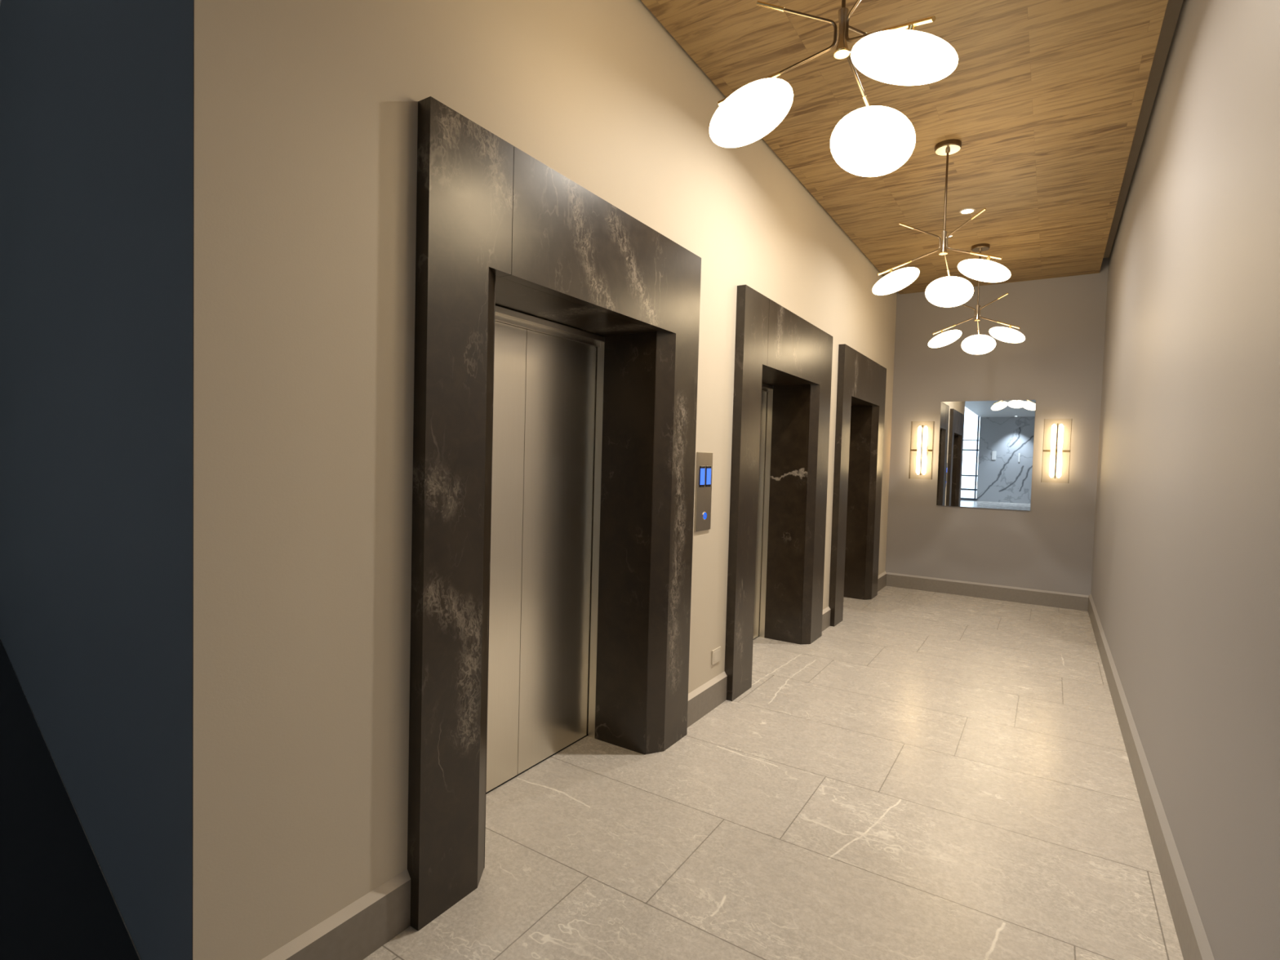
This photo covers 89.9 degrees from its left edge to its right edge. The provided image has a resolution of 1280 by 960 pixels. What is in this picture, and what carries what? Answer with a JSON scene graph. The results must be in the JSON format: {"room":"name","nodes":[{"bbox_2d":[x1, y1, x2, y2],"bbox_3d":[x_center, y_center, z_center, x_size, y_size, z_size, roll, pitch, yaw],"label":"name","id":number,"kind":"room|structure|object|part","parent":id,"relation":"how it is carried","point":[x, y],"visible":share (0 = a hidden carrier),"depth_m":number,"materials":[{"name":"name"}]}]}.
{"room":"elevator lobby","nodes":[
{"label":"elevator lobby","id":0,"kind":"room"},
{"bbox_2d":[0,0,194,959],"bbox_3d":[-3.698,-0.989,4.068,7.400,4.450,1.522,3,3,33],"label":"wall","id":1,"kind":"structure","parent":0,"point":[97,96],"depth_m":2.11,"materials":[{"name":"paint"}]},
{"bbox_2d":[192,0,897,959],"bbox_3d":[0.731,-0.493,4.764,0.660,3.650,7.460,3,3,33],"label":"wall","id":2,"kind":"structure","parent":0,"point":[306,111],"depth_m":1.79,"materials":[{"name":"paint"}]},
{"bbox_2d":[261,868,410,959],"bbox_3d":[-0.886,1.313,1.758,0.019,0.176,0.596,3,3,33],"label":"baseboard","id":3,"kind":"structure","parent":2,"relation":"attached to","point":[362,927],"depth_m":1.86,"materials":[{"name":"painted wood"}]},
{"bbox_2d":[407,96,701,931],"bbox_3d":[-0.339,0.110,2.770,0.370,2.534,1.738,3,3,33],"label":"surround","id":4,"kind":"object","parent":2,"relation":"attached to","point":[496,224],"visible":0.99,"depth_m":2.22,"materials":[{"name":"stone"}]},
{"bbox_3d":[-0.583,0.129,2.101,0.057,2.534,0.348,3,3,33],"label":"post","id":5,"kind":"part","parent":4,"relation":"part of","materials":[{"name":"stone"}]},
{"bbox_2d":[485,305,604,794],"bbox_3d":[-0.535,0.311,2.901,0.084,2.112,1.109,3,3,33],"label":"door","id":6,"kind":"structure","parent":4,"relation":"attached to","point":[548,375],"depth_m":3.03,"materials":[{"name":"metal"}]},
{"bbox_3d":[-0.586,1.362,2.954,0.033,0.007,1.109,3,3,33],"label":"sill","id":7,"kind":"part","parent":6,"relation":"part of","materials":[{"name":"metal"}]},
{"bbox_3d":[-0.491,-0.700,2.852,0.043,0.049,1.075,3,3,33],"label":"header trim","id":8,"kind":"part","parent":6,"relation":"part of","materials":[{"name":"metal"}]},
{"bbox_2d":[694,452,712,532],"bbox_3d":[0.361,0.065,3.606,0.015,0.440,0.182,3,3,33],"label":"panel","id":9,"kind":"object","parent":2,"relation":"attached to","point":[704,460],"visible":1,"depth_m":3.59,"materials":[{"name":"metal"}]},
{"bbox_2d":[687,671,727,727],"bbox_3d":[0.371,1.275,3.715,0.019,0.176,0.579,3,3,33],"label":"baseboard","id":10,"kind":"structure","parent":2,"relation":"attached to","point":[705,698],"depth_m":3.73,"materials":[{"name":"wood"}]},
{"bbox_2d":[711,646,720,665],"bbox_3d":[0.458,1.052,3.840,0.009,0.086,0.112,3,3,33],"label":"wall outlet","id":11,"kind":"object","parent":2,"relation":"attached to","point":[716,653],"visible":1,"depth_m":3.83,"materials":[{"name":"white plastic"}]},
{"bbox_2d":[724,284,832,701],"bbox_3d":[0.936,0.071,4.754,0.370,2.534,1.820,3,3,33],"label":"surround","id":12,"kind":"object","parent":2,"relation":"attached to","point":[776,347],"visible":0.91,"depth_m":5.10,"materials":[{"name":"stone"}]},
{"bbox_3d":[0.679,0.090,4.064,0.057,2.534,0.381,3,3,33],"label":"post","id":13,"kind":"part","parent":12,"relation":"part of","materials":[{"name":"stone"}]},
{"bbox_2d":[753,382,773,639],"bbox_3d":[0.740,0.273,4.885,0.084,2.112,1.124,3,3,33],"label":"door","id":14,"kind":"structure","parent":12,"relation":"attached to","point":[766,390],"depth_m":5.32,"materials":[{"name":"metal"}]},
{"bbox_3d":[0.784,-0.739,4.836,0.043,0.049,1.090,3,3,33],"label":"header trim","id":15,"kind":"part","parent":14,"relation":"part of","materials":[{"name":"metal"}]},
{"bbox_2d":[822,606,830,631],"bbox_3d":[1.614,1.237,5.648,0.019,0.176,0.377,3,3,33],"label":"baseboard","id":16,"kind":"structure","parent":2,"relation":"attached to","point":[826,612],"depth_m":5.70,"materials":[{"name":"wood"}]},
{"bbox_2d":[828,343,886,626],"bbox_3d":[2.091,0.036,6.551,0.370,2.534,1.697,3,3,33],"label":"surround","id":17,"kind":"object","parent":2,"relation":"attached to","point":[861,380],"visible":0.85,"depth_m":6.90,"materials":[{"name":"stone"}]},
{"bbox_3d":[1.864,0.054,5.909,0.057,2.534,0.371,3,3,33],"label":"post","id":18,"kind":"part","parent":17,"relation":"part of","materials":[{"name":"stone"}]},
{"bbox_2d":[877,571,886,591],"bbox_3d":[2.809,1.200,7.508,0.019,0.176,0.652,3,3,33],"label":"baseboard","id":19,"kind":"structure","parent":2,"relation":"attached to","point":[882,581],"depth_m":7.57,"materials":[{"name":"wood"}]},
{"bbox_2d":[0,586,1183,959],"bbox_3d":[-5.169,1.403,-0.133,9.666,0.104,22.540,3,3,33],"label":"floor","id":20,"kind":"structure","parent":0,"point":[931,775],"depth_m":2.59,"materials":[{"name":"tile"}]},
{"bbox_2d":[640,0,1168,294],"bbox_3d":[1.885,-2.123,3.952,1.953,0.030,7.516,3,3,33],"label":"ceiling","id":21,"kind":"structure","parent":0,"point":[1042,100],"depth_m":3.63,"materials":[{"name":"brown wood"}]},
{"bbox_2d":[709,0,958,177],"bbox_3d":[0.706,-1.606,2.144,0.780,0.933,0.719,3,3,39],"label":"chandelier","id":22,"kind":"object","parent":21,"relation":"hanging from","point":[874,140],"visible":1,"depth_m":2.09,"materials":[{"name":"aged bronze"},{"name":"polished brass"},{"name":"frosted white glass"}]},
{"bbox_3d":[0.373,-1.229,2.156,0.280,0.160,0.290,3,3,39],"label":"lamp shade","id":23,"kind":"part","parent":22,"relation":"part of","materials":[{"name":"white glass"}]},
{"bbox_3d":[0.554,-1.455,2.116,0.185,0.218,0.010,2,2,10],"label":"arm","id":24,"kind":"part","parent":22,"relation":"part of","materials":[{"name":"brown metal"}]},
{"bbox_3d":[0.671,-1.774,2.085,0.013,0.494,0.013,3,3,39],"label":"stem","id":25,"kind":"part","parent":22,"relation":"part of","materials":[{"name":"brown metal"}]},
{"bbox_3d":[0.733,-1.453,2.181,0.010,0.218,0.185,3,3,40],"label":"arm","id":26,"kind":"part","parent":22,"relation":"part of","materials":[{"name":"brown metal"}]},
{"bbox_3d":[0.700,-1.447,1.994,0.010,0.218,0.185,1,2,-20],"label":"arm","id":27,"kind":"part","parent":22,"relation":"part of","materials":[{"name":"brown metal"}]},
{"bbox_3d":[0.842,-1.223,2.326,0.296,0.160,0.276,3,3,39],"label":"lamp shade","id":28,"kind":"part","parent":22,"relation":"part of","materials":[{"name":"white glass"}]},
{"bbox_3d":[0.754,-1.207,1.835,0.281,0.160,0.289,3,3,39],"label":"lamp shade","id":29,"kind":"part","parent":22,"relation":"part of","materials":[{"name":"white glass"}]},
{"bbox_2d":[871,138,1010,306],"bbox_3d":[1.962,-1.645,4.112,0.780,0.933,0.719,3,3,33],"label":"chandelier","id":30,"kind":"object","parent":21,"relation":"hanging from","point":[949,291],"visible":1,"depth_m":4.04,"materials":[{"name":"aged bronze"},{"name":"polished brass"},{"name":"frosted white glass"}]},
{"bbox_3d":[1.631,-1.267,4.088,0.280,0.160,0.290,3,3,33],"label":"lamp shade","id":31,"kind":"part","parent":30,"relation":"part of","materials":[{"name":"white glass"}]},
{"bbox_3d":[1.814,-1.493,4.067,0.185,0.218,0.010,2,2,4],"label":"arm","id":32,"kind":"part","parent":30,"relation":"part of","materials":[{"name":"brown metal"}]},
{"bbox_3d":[1.933,-1.813,4.048,0.013,0.494,0.013,3,3,33],"label":"stem","id":33,"kind":"part","parent":30,"relation":"part of","materials":[{"name":"brown metal"}]},
{"bbox_3d":[1.985,-1.492,4.152,0.010,0.218,0.185,3,3,34],"label":"arm","id":34,"kind":"part","parent":30,"relation":"part of","materials":[{"name":"brown metal"}]},
{"bbox_3d":[2.078,-1.263,4.308,0.296,0.160,0.276,3,3,33],"label":"lamp shade","id":35,"kind":"part","parent":30,"relation":"part of","materials":[{"name":"white glass"}]},
{"bbox_3d":[1.973,-1.485,3.962,0.010,0.218,0.185,1,2,-26],"label":"arm","id":36,"kind":"part","parent":30,"relation":"part of","materials":[{"name":"brown metal"}]},
{"bbox_3d":[2.045,-1.245,3.811,0.281,0.160,0.289,3,3,33],"label":"lamp shade","id":37,"kind":"part","parent":30,"relation":"part of","materials":[{"name":"white glass"}]},
{"bbox_2d":[959,208,975,213],"bbox_3d":[2.590,-2.127,5.071,0.112,0.006,0.112,3,3,33],"label":"recessed light","id":38,"kind":"object","parent":21,"relation":"in","point":[966,211],"visible":1,"depth_m":5.07,"materials":[{"name":"white plastic"}]},
{"bbox_2d":[928,243,1025,354],"bbox_3d":[3.143,-1.681,5.955,0.780,0.933,0.719,3,2,30],"label":"chandelier","id":39,"kind":"object","parent":21,"relation":"hanging from","point":[978,344],"visible":0.98,"depth_m":5.86,"materials":[{"name":"aged bronze"},{"name":"polished brass"},{"name":"frosted white glass"}]},
{"bbox_3d":[2.814,-1.302,5.917,0.280,0.160,0.290,3,2,30],"label":"lamp shade","id":40,"kind":"part","parent":39,"relation":"part of","materials":[{"name":"white glass"}]},
{"bbox_3d":[2.998,-1.529,5.905,0.185,0.218,0.010,2,2,1],"label":"arm","id":41,"kind":"part","parent":39,"relation":"part of","materials":[{"name":"brown metal"}]},
{"bbox_3d":[3.251,-1.300,6.157,0.296,0.160,0.276,3,2,30],"label":"lamp shade","id":42,"kind":"part","parent":39,"relation":"part of","materials":[{"name":"white glass"}]},
{"bbox_3d":[3.117,-1.849,5.890,0.013,0.494,0.013,3,2,30],"label":"stem","id":43,"kind":"part","parent":39,"relation":"part of","materials":[{"name":"brown metal"}]},
{"bbox_3d":[3.161,-1.521,5.806,0.010,0.218,0.185,0,2,-29],"label":"arm","id":44,"kind":"part","parent":39,"relation":"part of","materials":[{"name":"brown metal"}]},
{"bbox_3d":[3.240,-1.281,5.659,0.281,0.160,0.289,3,2,30],"label":"lamp shade","id":45,"kind":"part","parent":39,"relation":"part of","materials":[{"name":"white glass"}]},
{"bbox_2d":[884,257,1109,597],"bbox_3d":[3.754,-0.508,7.374,2.926,3.650,0.200,3,3,33],"label":"wall","id":46,"kind":"structure","parent":0,"point":[1058,365],"depth_m":7.04,"materials":[{"name":"paint"}]},
{"bbox_2d":[908,421,934,479],"bbox_3d":[3.294,-0.346,7.480,0.244,0.670,0.124,3,3,33],"label":"wall sconce","id":47,"kind":"object","parent":46,"relation":"attached to","point":[921,466],"visible":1,"depth_m":7.45,"materials":[{"name":"white glass"}]},
{"bbox_3d":[3.178,-0.351,7.521,0.004,0.670,0.069,3,3,33],"label":"pane","id":48,"kind":"part","parent":47,"relation":"part of","materials":[{"name":"clear glass"}]},
{"bbox_3d":[3.380,-0.340,7.392,0.004,0.670,0.069,3,3,33],"label":"pane","id":49,"kind":"part","parent":47,"relation":"part of","materials":[{"name":"clear glass"}]},
{"bbox_2d":[936,400,1035,511],"bbox_3d":[3.859,-0.285,7.182,0.932,1.198,0.016,3,3,33],"label":"wall mirror","id":50,"kind":"object","parent":46,"relation":"attached to","point":[986,447],"visible":1,"depth_m":7.16,"materials":[{"name":"silver"},{"name":"mirror glass"}]},
{"bbox_2d":[885,572,1088,611],"bbox_3d":[3.833,1.244,7.228,2.007,0.165,0.018,3,3,33],"label":"baseboard","id":51,"kind":"structure","parent":46,"relation":"attached to","point":[1009,593],"depth_m":7.16,"materials":[{"name":"paint"}]},
{"bbox_2d":[1040,418,1071,482],"bbox_3d":[4.399,-0.306,6.770,0.244,0.670,0.124,3,3,33],"label":"wall sconce","id":52,"kind":"object","parent":46,"relation":"attached to","point":[1056,451],"visible":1,"depth_m":6.74,"materials":[{"name":"white glass"}]},
{"bbox_3d":[4.284,-0.311,6.812,0.004,0.670,0.069,3,3,33],"label":"pane","id":53,"kind":"part","parent":52,"relation":"part of","materials":[{"name":"clear glass"}]},
{"bbox_3d":[4.486,-0.301,6.682,0.004,0.670,0.069,3,3,33],"label":"pane","id":54,"kind":"part","parent":52,"relation":"part of","materials":[{"name":"clear glass"}]},
{"bbox_2d":[1103,0,1183,257],"bbox_3d":[1.772,-2.318,4.141,2.926,0.100,7.720,3,3,33],"label":"ceiling trim","id":55,"kind":"structure","parent":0,"point":[1174,6],"depth_m":3.75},
{"bbox_2d":[1090,0,1279,959],"bbox_3d":[-1.142,-0.264,-2.755,0.232,3.650,22.140,3,3,33],"label":"wall","id":56,"kind":"structure","parent":0,"point":[1185,592],"depth_m":2.11,"materials":[{"name":"paint"}]},
{"bbox_2d":[1088,593,1214,959],"bbox_3d":[2.503,1.344,3.256,0.018,0.188,8.140,3,3,32],"label":"baseboard","id":57,"kind":"structure","parent":56,"relation":"attached to","point":[1193,940],"depth_m":2.46,"materials":[{"name":"wood"}]}
]}

